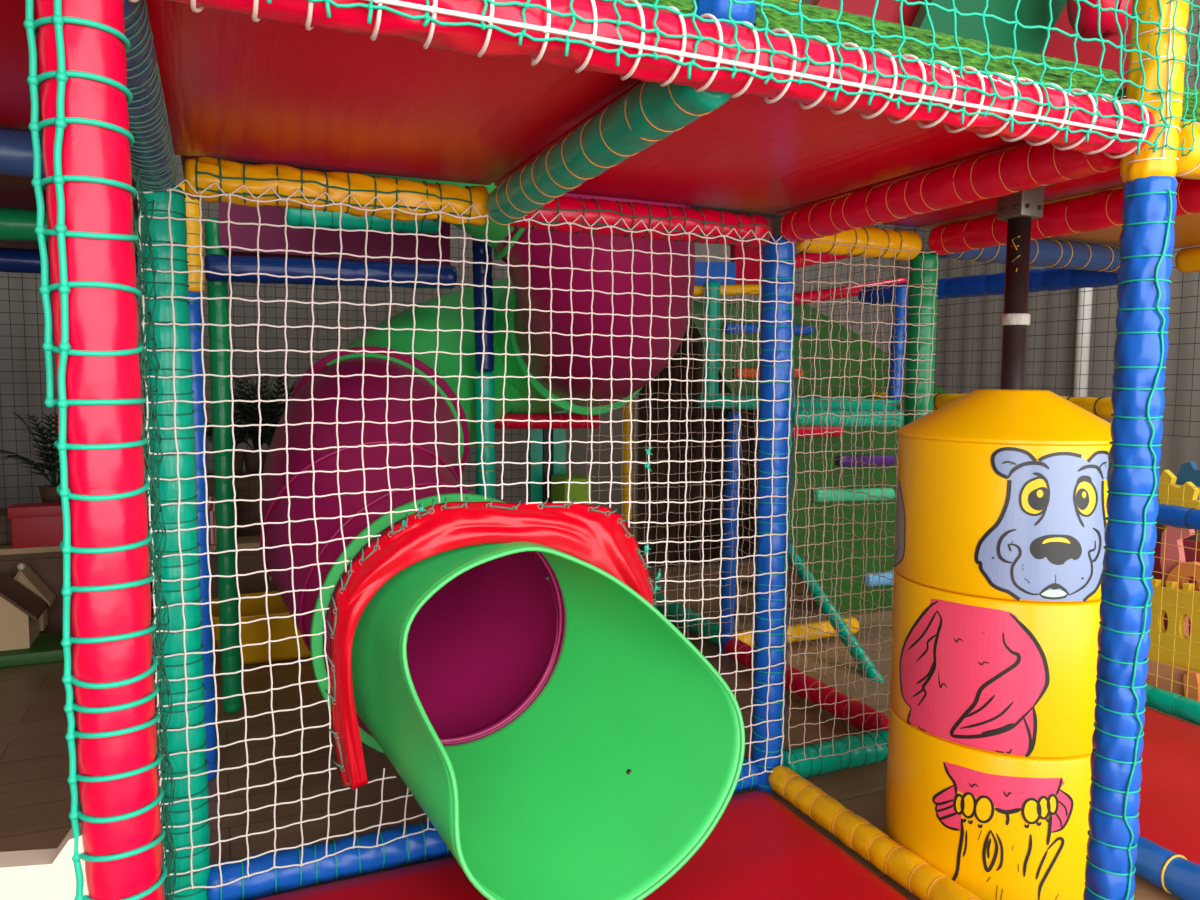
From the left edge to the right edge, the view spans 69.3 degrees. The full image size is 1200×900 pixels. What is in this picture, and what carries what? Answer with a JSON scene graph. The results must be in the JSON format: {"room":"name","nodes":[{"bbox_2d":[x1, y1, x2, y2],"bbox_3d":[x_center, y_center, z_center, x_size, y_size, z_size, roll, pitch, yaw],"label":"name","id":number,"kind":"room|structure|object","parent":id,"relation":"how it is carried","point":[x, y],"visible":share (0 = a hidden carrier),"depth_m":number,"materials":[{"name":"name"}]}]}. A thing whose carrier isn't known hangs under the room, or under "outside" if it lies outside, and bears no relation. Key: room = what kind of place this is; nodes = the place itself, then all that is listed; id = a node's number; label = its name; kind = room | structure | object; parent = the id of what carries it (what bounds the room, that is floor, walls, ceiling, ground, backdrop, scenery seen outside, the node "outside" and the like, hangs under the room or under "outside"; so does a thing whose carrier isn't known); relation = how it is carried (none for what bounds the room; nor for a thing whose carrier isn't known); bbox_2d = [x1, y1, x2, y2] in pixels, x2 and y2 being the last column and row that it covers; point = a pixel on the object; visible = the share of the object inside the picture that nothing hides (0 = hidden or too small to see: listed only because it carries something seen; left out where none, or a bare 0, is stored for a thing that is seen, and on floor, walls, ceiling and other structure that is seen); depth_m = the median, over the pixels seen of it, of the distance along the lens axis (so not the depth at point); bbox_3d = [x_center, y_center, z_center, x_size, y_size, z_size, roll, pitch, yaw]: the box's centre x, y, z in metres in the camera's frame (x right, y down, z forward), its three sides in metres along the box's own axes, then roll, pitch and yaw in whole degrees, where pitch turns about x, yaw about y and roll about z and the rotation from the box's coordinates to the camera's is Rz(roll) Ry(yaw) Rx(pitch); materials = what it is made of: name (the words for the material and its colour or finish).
{"room":"indoor playground","nodes":[
{"label":"indoor playground","id":0,"kind":"room"},
{"bbox_2d":[0,0,893,516],"bbox_3d":[-1.150,-1.519,6.244,13.000,4.200,0.150,-2,5,-24],"label":"wall","id":1,"kind":"structure","parent":0,"point":[300,364],"depth_m":5.85,"materials":[{"name":"grey"}]},
{"bbox_2d":[0,517,1199,899],"bbox_3d":[0.559,0.955,2.522,13.000,0.100,12.000,-2,5,-24],"label":"floor","id":2,"kind":"structure","parent":0,"point":[35,794],"depth_m":2.54,"materials":[{"name":"brown wood"}]},
{"bbox_2d":[0,544,62,632],"bbox_3d":[-2.904,0.611,3.542,1.400,0.374,0.134,-2,5,-24],"label":"base cabinet","id":3,"kind":"object","parent":2,"relation":"on","point":[46,562],"visible":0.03,"depth_m":3.71,"materials":[{"name":"brown wood"}]},
{"bbox_2d":[7,502,62,547],"bbox_3d":[-2.369,0.322,3.765,0.311,0.178,0.123,-2,5,-24],"label":"storage box","id":4,"kind":"object","parent":3,"relation":"on","point":[32,524],"visible":0.57,"depth_m":3.69,"materials":[{"name":"red"}]},
{"bbox_2d":[0,571,63,667],"bbox_3d":[-2.332,0.644,3.389,0.517,0.341,0.280,-2,5,-24],"label":"house","id":5,"kind":"object","parent":2,"relation":"on","point":[21,643],"visible":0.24,"depth_m":3.35,"materials":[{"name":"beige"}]},
{"bbox_2d":[0,823,88,899],"bbox_3d":[-0.564,0.654,0.843,0.139,0.572,0.030,-2,5,-24],"label":"block","id":6,"kind":"object","parent":2,"relation":"on","point":[41,874],"visible":0.67,"depth_m":0.82,"materials":[{"name":"beige paint"}]},
{"bbox_2d":[0,273,152,610],"bbox_3d":[-2.801,-0.230,3.622,1.603,2.003,0.003,-2,5,-24],"label":"mesh screen","id":7,"kind":"object","parent":2,"relation":"on","point":[22,289],"visible":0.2,"depth_m":3.76,"materials":[{"name":"fabric"}]},
{"bbox_2d":[0,507,152,611],"bbox_3d":[-2.886,0.526,3.868,1.600,0.490,0.300,-2,5,-24],"label":"bench","id":8,"kind":"object","parent":2,"relation":"on","point":[3,537],"visible":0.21,"depth_m":3.81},
{"bbox_2d":[0,412,60,502],"bbox_3d":[-2.477,0.042,3.967,0.595,0.445,0.285,-2,5,-28],"label":"potted palm","id":9,"kind":"object","parent":8,"relation":"on","point":[50,458],"visible":0.41,"depth_m":3.93,"materials":[{"name":"green plant"}]},
{"bbox_2d":[23,0,167,899],"bbox_3d":[-0.467,-0.014,0.810,0.080,2.102,0.142,-1,5,-15],"label":"post","id":10,"kind":"object","parent":2,"relation":"on","point":[79,56],"visible":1,"depth_m":0.79,"materials":[{"name":"red plastic"}]},
{"bbox_2d":[131,167,177,899],"bbox_3d":[-0.674,0.267,1.280,0.030,1.430,0.862,-2,5,-24],"label":"safety net","id":11,"kind":"object","parent":10,"relation":"attached to","point":[157,506],"visible":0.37,"depth_m":1.56,"materials":[{"name":"teal fabric"}]},
{"bbox_2d":[168,0,1155,154],"bbox_3d":[-0.001,-0.465,0.972,1.806,0.082,0.084,-2,5,-24],"label":"crossbar","id":12,"kind":"object","parent":10,"relation":"attached to","point":[469,40],"visible":0.78,"depth_m":1.00,"materials":[{"name":"red plastic"}]},
{"bbox_2d":[0,0,41,129],"bbox_3d":[-1.408,-0.501,0.558,1.899,0.030,1.630,-2,5,-24],"label":"deck","id":13,"kind":"object","parent":12,"relation":"on","point":[15,100],"visible":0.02,"depth_m":1.22,"materials":[{"name":"red plastic"}]},
{"bbox_2d":[0,127,44,177],"bbox_3d":[-1.400,-0.510,1.355,1.155,0.084,0.085,-2,5,-24],"label":"crossbar","id":14,"kind":"object","parent":13,"relation":"attached to","point":[16,148],"visible":0.14,"depth_m":1.50,"materials":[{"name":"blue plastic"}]},
{"bbox_2d":[128,0,1148,158],"bbox_3d":[0.036,-0.466,0.989,1.694,0.086,0.085,-2,5,-24],"label":"rope lashing","id":15,"kind":"object","parent":12,"relation":"attached to","point":[434,9],"visible":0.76,"depth_m":1.03,"materials":[{"name":"white fabric"}]},
{"bbox_2d":[267,0,1169,154],"bbox_3d":[0.102,-0.641,0.976,1.640,0.444,0.043,-2,5,-24],"label":"safety net","id":16,"kind":"object","parent":12,"relation":"hanging from","point":[525,5],"visible":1,"depth_m":1.10,"materials":[{"name":"teal"}]},
{"bbox_2d":[696,0,755,26],"bbox_3d":[0.156,-0.796,1.035,0.079,0.570,0.077,2,5,15],"label":"post","id":17,"kind":"object","parent":12,"relation":"on","point":[718,8],"visible":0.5,"depth_m":1.03,"materials":[{"name":"blue plastic"}]},
{"bbox_2d":[485,81,733,224],"bbox_3d":[-0.035,-0.501,1.490,0.086,0.093,0.888,-2,5,-24],"label":"crossbar","id":18,"kind":"object","parent":17,"relation":"attached to","point":[650,112],"visible":0.96,"depth_m":1.34,"materials":[{"name":"teal plastic"}]},
{"bbox_2d":[146,0,693,184],"bbox_3d":[-0.362,-0.563,1.385,0.672,0.030,0.955,-2,5,-24],"label":"deck","id":19,"kind":"object","parent":18,"relation":"on","point":[236,87],"visible":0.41,"depth_m":1.35,"materials":[{"name":"red plastic"}]},
{"bbox_2d":[754,0,1118,97],"bbox_3d":[0.306,-0.588,1.645,0.666,0.066,0.958,-2,5,-24],"label":"artificial grass","id":20,"kind":"object","parent":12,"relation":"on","point":[777,19],"visible":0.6,"depth_m":1.19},
{"bbox_2d":[137,184,211,899],"bbox_3d":[-0.844,0.224,1.730,0.094,1.470,0.089,0,5,-6],"label":"post","id":21,"kind":"object","parent":2,"relation":"on","point":[159,228],"visible":0.7,"depth_m":1.70,"materials":[{"name":"teal plastic"}]},
{"bbox_2d":[123,0,177,192],"bbox_3d":[-0.654,-0.484,1.218,0.084,0.085,0.877,-2,5,-24],"label":"crossbar","id":22,"kind":"object","parent":21,"relation":"attached to","point":[152,151],"visible":0.48,"depth_m":1.15,"materials":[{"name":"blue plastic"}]},
{"bbox_2d":[184,155,488,225],"bbox_3d":[-0.528,-0.534,1.805,0.606,0.094,0.091,-2,5,-24],"label":"crossbar","id":23,"kind":"object","parent":21,"relation":"attached to","point":[201,172],"visible":0.94,"depth_m":1.76,"materials":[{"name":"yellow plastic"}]},
{"bbox_2d":[137,180,794,894],"bbox_3d":[-0.184,0.175,1.953,1.478,1.411,0.033,-2,5,-23],"label":"safety net","id":24,"kind":"object","parent":21,"relation":"attached to","point":[647,464],"visible":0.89,"depth_m":1.83,"materials":[{"name":"white fabric"}]},
{"bbox_2d":[188,290,217,780],"bbox_3d":[-1.083,0.242,2.338,0.066,1.330,0.063,0,5,1],"label":"post","id":25,"kind":"object","parent":2,"relation":"on","point":[195,304],"visible":0.34,"depth_m":2.32,"materials":[{"name":"blue plastic"}]},
{"bbox_2d":[177,183,205,291],"bbox_3d":[-1.075,-0.553,2.276,0.070,0.276,0.070,-2,5,-24],"label":"post","id":26,"kind":"object","parent":25,"relation":"on","point":[192,206],"visible":0.4,"depth_m":2.25,"materials":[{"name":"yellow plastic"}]},
{"bbox_2d":[0,174,137,254],"bbox_3d":[-2.236,-0.686,2.430,1.899,0.030,2.460,-2,5,-24],"label":"deck","id":27,"kind":"object","parent":26,"relation":"attached to","point":[15,191],"visible":0.02,"depth_m":2.24,"materials":[{"name":"red"}]},
{"bbox_2d":[0,207,138,246],"bbox_3d":[-1.872,-0.565,2.053,1.455,0.084,0.085,-2,5,-24],"label":"crossbar","id":28,"kind":"object","parent":27,"relation":"attached to","point":[15,223],"visible":0.23,"depth_m":2.20,"materials":[{"name":"green plastic"}]},
{"bbox_2d":[0,248,139,277],"bbox_3d":[-2.298,-0.627,2.769,1.655,0.085,0.085,-2,5,-24],"label":"crossbar","id":29,"kind":"object","parent":27,"relation":"attached to","point":[13,260],"visible":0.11,"depth_m":2.90,"materials":[{"name":"blue plastic"}]},
{"bbox_2d":[204,218,242,712],"bbox_3d":[-1.218,0.067,2.812,0.072,1.600,0.063,-2,5,-24],"label":"post","id":30,"kind":"object","parent":2,"relation":"on","point":[218,313],"visible":0.76,"depth_m":2.79,"materials":[{"name":"green plastic"}]},
{"bbox_2d":[219,202,449,264],"bbox_3d":[-0.953,-0.763,3.078,0.733,0.248,0.500,-2,5,-24],"label":"panel","id":31,"kind":"object","parent":30,"relation":"on","point":[245,236],"visible":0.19,"depth_m":2.83,"materials":[{"name":"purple plastic"}]},
{"bbox_2d":[207,471,262,536],"bbox_3d":[-1.695,0.421,4.507,1.000,0.610,0.280,-2,5,-24],"label":"bench","id":32,"kind":"object","parent":2,"relation":"on","point":[249,493],"visible":0.02,"depth_m":4.32,"materials":[{"name":"brown wood"}]},
{"bbox_2d":[233,373,297,468],"bbox_3d":[-1.672,-0.142,4.432,0.468,0.507,0.342,-2,5,-24],"label":"potted palm","id":33,"kind":"object","parent":32,"relation":"on","point":[274,415],"visible":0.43,"depth_m":4.37,"materials":[{"name":"green plant"}]},
{"bbox_2d":[210,535,276,597],"bbox_3d":[-1.508,0.587,4.091,0.800,0.351,0.214,-2,5,-24],"label":"base cabinet","id":34,"kind":"object","parent":2,"relation":"on","point":[248,561],"visible":0.02,"depth_m":3.95,"materials":[{"name":"brown wood"}]},
{"bbox_2d":[211,590,310,663],"bbox_3d":[-1.284,0.703,3.462,0.535,0.201,0.380,-2,5,-24],"label":"tub","id":35,"kind":"object","parent":2,"relation":"on","point":[251,609],"visible":0.36,"depth_m":3.31,"materials":[{"name":"yellow plastic"}]},
{"bbox_2d":[181,164,526,536],"bbox_3d":[-1.173,-0.333,4.388,1.903,2.103,0.003,-2,5,-24],"label":"mesh screen","id":36,"kind":"object","parent":2,"relation":"on","point":[494,278],"visible":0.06,"depth_m":4.21,"materials":[{"name":"grey fabric"}]},
{"bbox_2d":[207,757,759,899],"bbox_3d":[-0.201,0.888,2.071,1.341,0.090,0.089,-2,5,-24],"label":"crossbar","id":37,"kind":"object","parent":2,"relation":"on","point":[428,845],"visible":0.38,"depth_m":1.87,"materials":[{"name":"blue plastic"}]},
{"bbox_2d":[475,373,495,497],"bbox_3d":[-0.401,0.291,3.061,0.073,1.124,0.070,-2,5,-24],"label":"post","id":38,"kind":"object","parent":2,"relation":"on","point":[488,456],"visible":0.23,"depth_m":3.01,"materials":[{"name":"teal plastic"}]},
{"bbox_2d":[472,236,493,371],"bbox_3d":[-0.402,-0.567,2.987,0.076,0.596,0.069,-2,5,-24],"label":"post","id":39,"kind":"object","parent":38,"relation":"on","point":[478,247],"visible":0.63,"depth_m":2.97,"materials":[{"name":"blue plastic"}]},
{"bbox_2d":[526,410,565,501],"bbox_3d":[-0.275,0.213,4.426,0.192,1.017,0.060,-2,5,-24],"label":"post","id":40,"kind":"object","parent":2,"relation":"on","point":[537,452],"visible":0.14,"depth_m":4.39,"materials":[{"name":"teal plastic"}]},
{"bbox_2d":[255,791,907,899],"bbox_3d":[0.304,1.012,0.914,1.366,0.044,2.465,-2,5,-24],"label":"floor mat","id":41,"kind":"object","parent":2,"relation":"on","point":[758,849],"visible":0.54,"depth_m":1.86,"materials":[{"name":"red plastic"}]},
{"bbox_2d":[259,173,744,899],"bbox_3d":[-0.395,-0.355,2.679,1.400,2.341,2.368,0,5,0],"label":"slide","id":42,"kind":"object","parent":41,"relation":"on","point":[562,738],"visible":0.63,"depth_m":2.15,"materials":[{"name":"plastic"}]},
{"bbox_2d":[205,254,456,288],"bbox_3d":[-0.825,-0.557,2.724,0.755,0.094,0.084,-2,5,-24],"label":"crossbar","id":43,"kind":"object","parent":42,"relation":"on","point":[378,270],"visible":0.85,"depth_m":2.68,"materials":[{"name":"blue plastic"}]},
{"bbox_2d":[284,208,441,233],"bbox_3d":[-0.714,-0.707,2.641,0.462,0.091,0.084,-2,5,-24],"label":"crossbar","id":44,"kind":"object","parent":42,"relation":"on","point":[295,217],"visible":0.41,"depth_m":2.60,"materials":[{"name":"teal plastic"}]},
{"bbox_2d":[325,496,656,788],"bbox_3d":[-0.207,0.401,1.934,0.775,0.601,0.060,-2,5,-24],"label":"padding","id":45,"kind":"object","parent":42,"relation":"attached to","point":[598,536],"visible":0.93,"depth_m":1.85,"materials":[{"name":"red plastic"}]},
{"bbox_2d":[495,413,599,428],"bbox_3d":[-0.214,-0.117,3.516,0.448,0.069,0.067,-2,5,-24],"label":"bar","id":46,"kind":"object","parent":42,"relation":"attached to","point":[515,416],"visible":0.78,"depth_m":3.49,"materials":[{"name":"red plastic"}]},
{"bbox_2d":[653,591,719,645],"bbox_3d":[0.362,0.741,3.902,0.082,0.085,0.790,-2,5,-22],"label":"crossbar","id":47,"kind":"object","parent":2,"relation":"on","point":[712,629],"visible":0.53,"depth_m":3.77,"materials":[{"name":"teal plastic"}]},
{"bbox_2d":[638,324,759,568],"bbox_3d":[0.634,-0.069,5.095,0.904,1.480,0.048,-2,5,-24],"label":"curtain","id":48,"kind":"object","parent":2,"relation":"on","point":[676,386],"visible":0.34,"depth_m":5.03,"materials":[{"name":"black fabric"}]},
{"bbox_2d":[632,287,799,575],"bbox_3d":[0.623,-0.114,4.543,1.003,1.503,0.003,-2,5,-24],"label":"mesh screen","id":49,"kind":"object","parent":2,"relation":"on","point":[685,350],"visible":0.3,"depth_m":4.47,"materials":[{"name":"fabric"}]},
{"bbox_2d":[718,412,741,656],"bbox_3d":[0.519,0.337,3.460,0.082,0.978,0.060,-2,5,-24],"label":"post","id":50,"kind":"object","parent":2,"relation":"on","point":[726,628],"visible":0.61,"depth_m":3.44,"materials":[{"name":"blue plastic"}]},
{"bbox_2d":[586,287,736,637],"bbox_3d":[0.237,0.065,3.269,0.631,1.363,0.006,-2,5,-24],"label":"safety net","id":51,"kind":"object","parent":50,"relation":"attached to","point":[715,301],"visible":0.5,"depth_m":3.31,"materials":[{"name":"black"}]},
{"bbox_2d":[730,266,909,710],"bbox_3d":[0.711,0.110,2.989,0.048,1.359,0.953,-2,5,-24],"label":"safety net","id":52,"kind":"object","parent":50,"relation":"attached to","point":[831,279],"visible":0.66,"depth_m":2.87,"materials":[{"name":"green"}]},
{"bbox_2d":[792,408,903,427],"bbox_3d":[0.898,-0.115,3.130,0.519,0.078,0.068,-2,5,-24],"label":"bar","id":53,"kind":"object","parent":52,"relation":"attached to","point":[835,420],"visible":0.73,"depth_m":3.09,"materials":[{"name":"teal plastic"}]},
{"bbox_2d":[752,236,795,792],"bbox_3d":[0.459,0.185,2.303,0.089,1.470,0.090,0,5,-4],"label":"post","id":54,"kind":"object","parent":2,"relation":"on","point":[785,251],"visible":0.81,"depth_m":2.27,"materials":[{"name":"blue plastic"}]},
{"bbox_2d":[507,196,771,247],"bbox_3d":[0.109,-0.549,2.084,0.686,0.084,0.088,-2,5,-24],"label":"crossbar","id":55,"kind":"object","parent":54,"relation":"attached to","point":[592,209],"visible":0.83,"depth_m":2.06,"materials":[{"name":"red plastic"}]},
{"bbox_2d":[494,80,1118,212],"bbox_3d":[0.296,-0.582,1.674,0.755,0.030,0.955,-2,5,-24],"label":"deck","id":56,"kind":"object","parent":55,"relation":"on","point":[749,153],"visible":0.46,"depth_m":1.67,"materials":[{"name":"red"}]},
{"bbox_2d":[788,241,937,763],"bbox_3d":[0.711,0.148,2.349,0.453,1.380,0.024,-2,5,-24],"label":"safety net","id":57,"kind":"object","parent":54,"relation":"attached to","point":[850,245],"visible":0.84,"depth_m":2.33,"materials":[{"name":"beige fabric"}]},
{"bbox_2d":[780,142,1120,242],"bbox_3d":[0.660,-0.528,1.795,0.084,0.083,0.887,-2,5,-24],"label":"crossbar","id":58,"kind":"object","parent":54,"relation":"attached to","point":[1026,166],"visible":0.91,"depth_m":1.69,"materials":[{"name":"red plastic"}]},
{"bbox_2d":[776,96,1125,227],"bbox_3d":[0.868,-0.599,1.926,0.483,0.030,0.955,-2,5,-24],"label":"deck","id":59,"kind":"object","parent":58,"relation":"on","point":[1109,178],"visible":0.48,"depth_m":1.98,"materials":[{"name":"red"}]},
{"bbox_2d":[724,638,888,732],"bbox_3d":[0.691,0.814,3.039,0.090,0.085,0.861,-2,5,-24],"label":"crossbar","id":60,"kind":"object","parent":2,"relation":"on","point":[827,695],"visible":0.62,"depth_m":2.86,"materials":[{"name":"red plastic"}]},
{"bbox_2d":[690,300,949,614],"bbox_3d":[1.089,0.354,4.065,1.663,2.067,0.040,-2,5,-24],"label":"board","id":61,"kind":"object","parent":2,"relation":"on","point":[838,348],"visible":0.21,"depth_m":4.01,"materials":[{"name":"green"}]},
{"bbox_2d":[874,392,1112,418],"bbox_3d":[1.491,-0.203,3.685,0.080,0.077,1.650,-2,5,-24],"label":"crossbar","id":62,"kind":"object","parent":61,"relation":"attached to","point":[1101,407],"visible":0.17,"depth_m":3.09,"materials":[{"name":"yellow plastic"}]},
{"bbox_2d":[697,394,903,410],"bbox_3d":[0.933,-0.195,3.685,1.172,0.090,0.061,-2,5,-24],"label":"bar","id":63,"kind":"object","parent":62,"relation":"attached to","point":[834,404],"visible":0.47,"depth_m":3.64,"materials":[{"name":"teal plastic"}]},
{"bbox_2d":[701,281,720,399],"bbox_3d":[0.441,-0.428,3.448,0.070,0.473,0.069,-2,5,-24],"label":"post","id":64,"kind":"object","parent":63,"relation":"on","point":[712,373],"visible":0.77,"depth_m":3.42,"materials":[{"name":"teal plastic"}]},
{"bbox_2d":[795,10,1199,437],"bbox_3d":[1.591,-0.778,3.488,0.002,1.352,3.202,-2,5,-24],"label":"mesh screen","id":65,"kind":"object","parent":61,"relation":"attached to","point":[875,269],"visible":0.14,"depth_m":3.29,"materials":[{"name":"grey fabric"}]},
{"bbox_2d":[788,542,883,682],"bbox_3d":[0.935,0.667,3.480,0.054,0.496,0.812,-1,5,-19],"label":"bar","id":66,"kind":"object","parent":2,"relation":"on","point":[870,673],"visible":0.58,"depth_m":3.45,"materials":[{"name":"teal plastic"}]},
{"bbox_2d":[784,729,888,777],"bbox_3d":[0.683,0.861,2.459,0.400,0.087,0.089,-2,5,-24],"label":"crossbar","id":67,"kind":"object","parent":2,"relation":"on","point":[868,755],"visible":0.76,"depth_m":2.42,"materials":[{"name":"teal plastic"}]},
{"bbox_2d":[768,765,980,899],"bbox_3d":[0.650,0.905,1.915,0.077,0.076,0.882,-2,5,-24],"label":"crossbar","id":68,"kind":"object","parent":2,"relation":"on","point":[903,866],"visible":1,"depth_m":1.96,"materials":[{"name":"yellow plastic"}]},
{"bbox_2d":[903,252,938,425],"bbox_3d":[0.907,0.177,2.499,0.082,1.460,0.082,-2,5,-24],"label":"post","id":69,"kind":"object","parent":2,"relation":"on","point":[930,262],"visible":0.35,"depth_m":2.43,"materials":[{"name":"green plastic"}]},
{"bbox_2d":[796,227,921,259],"bbox_3d":[0.692,-0.564,2.342,0.399,0.083,0.085,-2,5,-24],"label":"crossbar","id":70,"kind":"object","parent":69,"relation":"attached to","point":[868,236],"visible":0.73,"depth_m":2.32,"materials":[{"name":"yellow plastic"}]},
{"bbox_2d":[938,239,1120,272],"bbox_3d":[1.388,-0.591,2.626,0.935,0.084,0.085,-2,5,-24],"label":"crossbar","id":71,"kind":"object","parent":69,"relation":"attached to","point":[1061,254],"visible":0.52,"depth_m":2.59,"materials":[{"name":"blue plastic"}]},
{"bbox_2d":[920,184,1199,248],"bbox_3d":[1.560,-0.620,2.230,1.017,0.030,0.955,-2,5,-24],"label":"deck","id":72,"kind":"object","parent":71,"relation":"on","point":[1187,226],"visible":0.14,"depth_m":2.49,"materials":[{"name":"orange"}]},
{"bbox_2d":[858,267,1117,304],"bbox_3d":[1.453,-0.627,3.314,0.084,0.084,1.092,-3,6,-35],"label":"crossbar","id":73,"kind":"object","parent":72,"relation":"attached to","point":[1051,279],"visible":0.5,"depth_m":3.22,"materials":[{"name":"blue plastic"}]},
{"bbox_2d":[928,177,1199,254],"bbox_3d":[1.178,-0.528,1.834,0.084,0.085,1.232,-2,5,-24],"label":"crossbar","id":74,"kind":"object","parent":69,"relation":"attached to","point":[1103,209],"visible":0.7,"depth_m":2.01,"materials":[{"name":"red plastic"}]},
{"bbox_2d":[885,183,1111,899],"bbox_3d":[0.903,0.186,1.935,0.472,1.534,0.472,-2,5,-24],"label":"game","id":75,"kind":"object","parent":2,"relation":"on","point":[1001,512],"visible":0.92,"depth_m":1.76,"materials":[{"name":"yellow plastic"}]},
{"bbox_2d":[894,470,904,567],"bbox_3d":[0.676,0.163,1.964,0.007,0.233,0.110,1,5,8],"label":"print","id":76,"kind":"object","parent":75,"relation":"on","point":[899,550],"depth_m":1.94,"materials":[{"name":"black"}]},
{"bbox_2d":[899,599,1049,756],"bbox_3d":[0.761,0.461,1.810,0.309,0.296,0.059,5,6,44],"label":"print","id":77,"kind":"object","parent":75,"relation":"on","point":[974,674],"depth_m":1.77,"materials":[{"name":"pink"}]},
{"bbox_2d":[974,447,1108,601],"bbox_3d":[0.884,0.147,1.718,0.258,0.306,0.039,1,5,5],"label":"print","id":78,"kind":"object","parent":75,"relation":"on","point":[1040,513],"depth_m":1.71,"materials":[{"name":"blue"}]},
{"bbox_2d":[1083,176,1177,899],"bbox_3d":[0.855,0.283,1.413,0.077,1.425,0.078,-3,6,-32],"label":"post","id":79,"kind":"object","parent":2,"relation":"on","point":[1147,237],"visible":1,"depth_m":1.38,"materials":[{"name":"blue plastic"}]},
{"bbox_2d":[1120,0,1188,182],"bbox_3d":[0.862,-0.787,1.326,0.080,0.742,0.079,0,5,-7],"label":"post","id":80,"kind":"object","parent":79,"relation":"on","point":[1162,162],"visible":0.77,"depth_m":1.32,"materials":[{"name":"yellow plastic"}]},
{"bbox_2d":[1120,0,1199,155],"bbox_3d":[0.860,-0.733,1.311,0.100,0.561,0.060,1,5,6],"label":"safety net","id":81,"kind":"object","parent":80,"relation":"attached to","point":[1173,28],"visible":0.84,"depth_m":1.31,"materials":[{"name":"teal"}]},
{"bbox_2d":[1175,121,1199,178],"bbox_3d":[1.454,-0.495,1.613,1.214,0.088,0.090,-2,5,-24],"label":"crossbar","id":82,"kind":"object","parent":80,"relation":"attached to","point":[1188,167],"visible":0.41,"depth_m":1.35,"materials":[{"name":"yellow plastic"}]},
{"bbox_2d":[1117,86,1199,122],"bbox_3d":[1.233,-0.615,2.052,1.159,0.066,0.958,-2,5,-24],"label":"carpet","id":83,"kind":"object","parent":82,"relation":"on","point":[1189,115],"visible":0.12,"depth_m":1.42,"materials":[{"name":"green carpet"}]},
{"bbox_2d":[911,0,1066,53],"bbox_3d":[1.039,-1.069,2.277,0.691,0.635,0.040,-2,5,-24],"label":"ramp","id":84,"kind":"object","parent":83,"relation":"on","point":[1029,12],"visible":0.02,"depth_m":2.25,"materials":[{"name":"green plastic"}]},
{"bbox_2d":[811,0,922,26],"bbox_3d":[0.654,-1.050,2.196,0.442,0.530,0.040,-2,5,-24],"label":"screen","id":85,"kind":"object","parent":84,"relation":"attached to","point":[887,10],"visible":0.14,"depth_m":2.19,"materials":[{"name":"red"}]},
{"bbox_2d":[1134,835,1199,899],"bbox_3d":[1.348,0.934,1.620,0.086,0.086,0.877,-2,5,-24],"label":"crossbar","id":86,"kind":"object","parent":2,"relation":"on","point":[1172,872],"visible":0.56,"depth_m":1.86,"materials":[{"name":"blue plastic"}]},
{"bbox_2d":[1138,708,1199,863],"bbox_3d":[1.735,0.938,1.976,0.895,0.037,1.660,-2,5,-24],"label":"floor mat","id":87,"kind":"object","parent":2,"relation":"on","point":[1169,808],"visible":0.42,"depth_m":2.31,"materials":[{"name":"red plastic"}]},
{"bbox_2d":[1144,684,1199,724],"bbox_3d":[1.876,0.835,2.874,0.076,0.077,1.600,-2,5,-24],"label":"crossbar","id":88,"kind":"object","parent":2,"relation":"on","point":[1188,709],"visible":0.17,"depth_m":2.83,"materials":[{"name":"teal plastic"}]},
{"bbox_2d":[1148,483,1199,696],"bbox_3d":[2.038,0.492,2.533,0.003,0.703,1.103,-2,5,-24],"label":"mesh screen","id":89,"kind":"object","parent":88,"relation":"on","point":[1181,531],"visible":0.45,"depth_m":2.85,"materials":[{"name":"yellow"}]},
{"bbox_3d":[2.466,0.885,2.728,0.680,0.030,1.050,-2,5,-24],"label":"mat","id":90,"kind":"object","parent":2,"relation":"on","visible":0},
{"bbox_2d":[1148,579,1199,671],"bbox_3d":[2.062,0.631,3.021,0.030,0.369,0.464,-2,5,-24],"label":"castle","id":91,"kind":"object","parent":90,"relation":"on","point":[1168,596],"visible":0.69,"depth_m":3.06,"materials":[{"name":"yellow plastic"}]},
{"bbox_2d":[1160,526,1194,636],"bbox_3d":[2.090,0.561,3.152,0.030,0.603,0.114,-2,5,-24],"label":"toy","id":92,"kind":"object","parent":90,"relation":"on","point":[1172,537],"visible":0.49,"depth_m":3.14,"materials":[{"name":"pink"}]},
{"bbox_2d":[888,284,908,399],"bbox_3d":[1.142,-0.410,3.321,0.069,0.439,0.056,-2,5,-24],"label":"post","id":93,"kind":"object","parent":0,"point":[900,292],"visible":0.72,"depth_m":3.30,"materials":[{"name":"blue plastic"}]},
{"bbox_2d":[889,0,1199,540],"bbox_3d":[4.394,-1.301,4.025,0.150,4.200,12.000,-2,5,-24],"label":"wall","id":94,"kind":"structure","parent":0,"point":[1178,450],"depth_m":6.25,"materials":[{"name":"grey"}]},
{"bbox_2d":[1073,288,1092,396],"bbox_3d":[3.379,-1.471,6.010,0.090,4.200,0.090,-2,5,-24],"label":"drain pipe","id":95,"kind":"object","parent":94,"relation":"attached to","point":[1083,360],"visible":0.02,"depth_m":6.04,"materials":[{"name":"white paint"}]},
{"bbox_2d":[1040,3,1131,89],"bbox_3d":[1.398,-1.214,2.554,0.747,0.659,0.040,-2,5,-24],"label":"screen","id":96,"kind":"object","parent":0,"point":[1059,45],"visible":0.07,"depth_m":2.55,"materials":[{"name":"red plastic"}]},
{"bbox_2d":[1067,0,1132,38],"bbox_3d":[1.255,-1.147,2.154,0.173,0.239,0.175,-2,5,-24],"label":"bag","id":97,"kind":"object","parent":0,"point":[1087,26],"visible":0.67,"depth_m":2.13,"materials":[{"name":"red plastic"}]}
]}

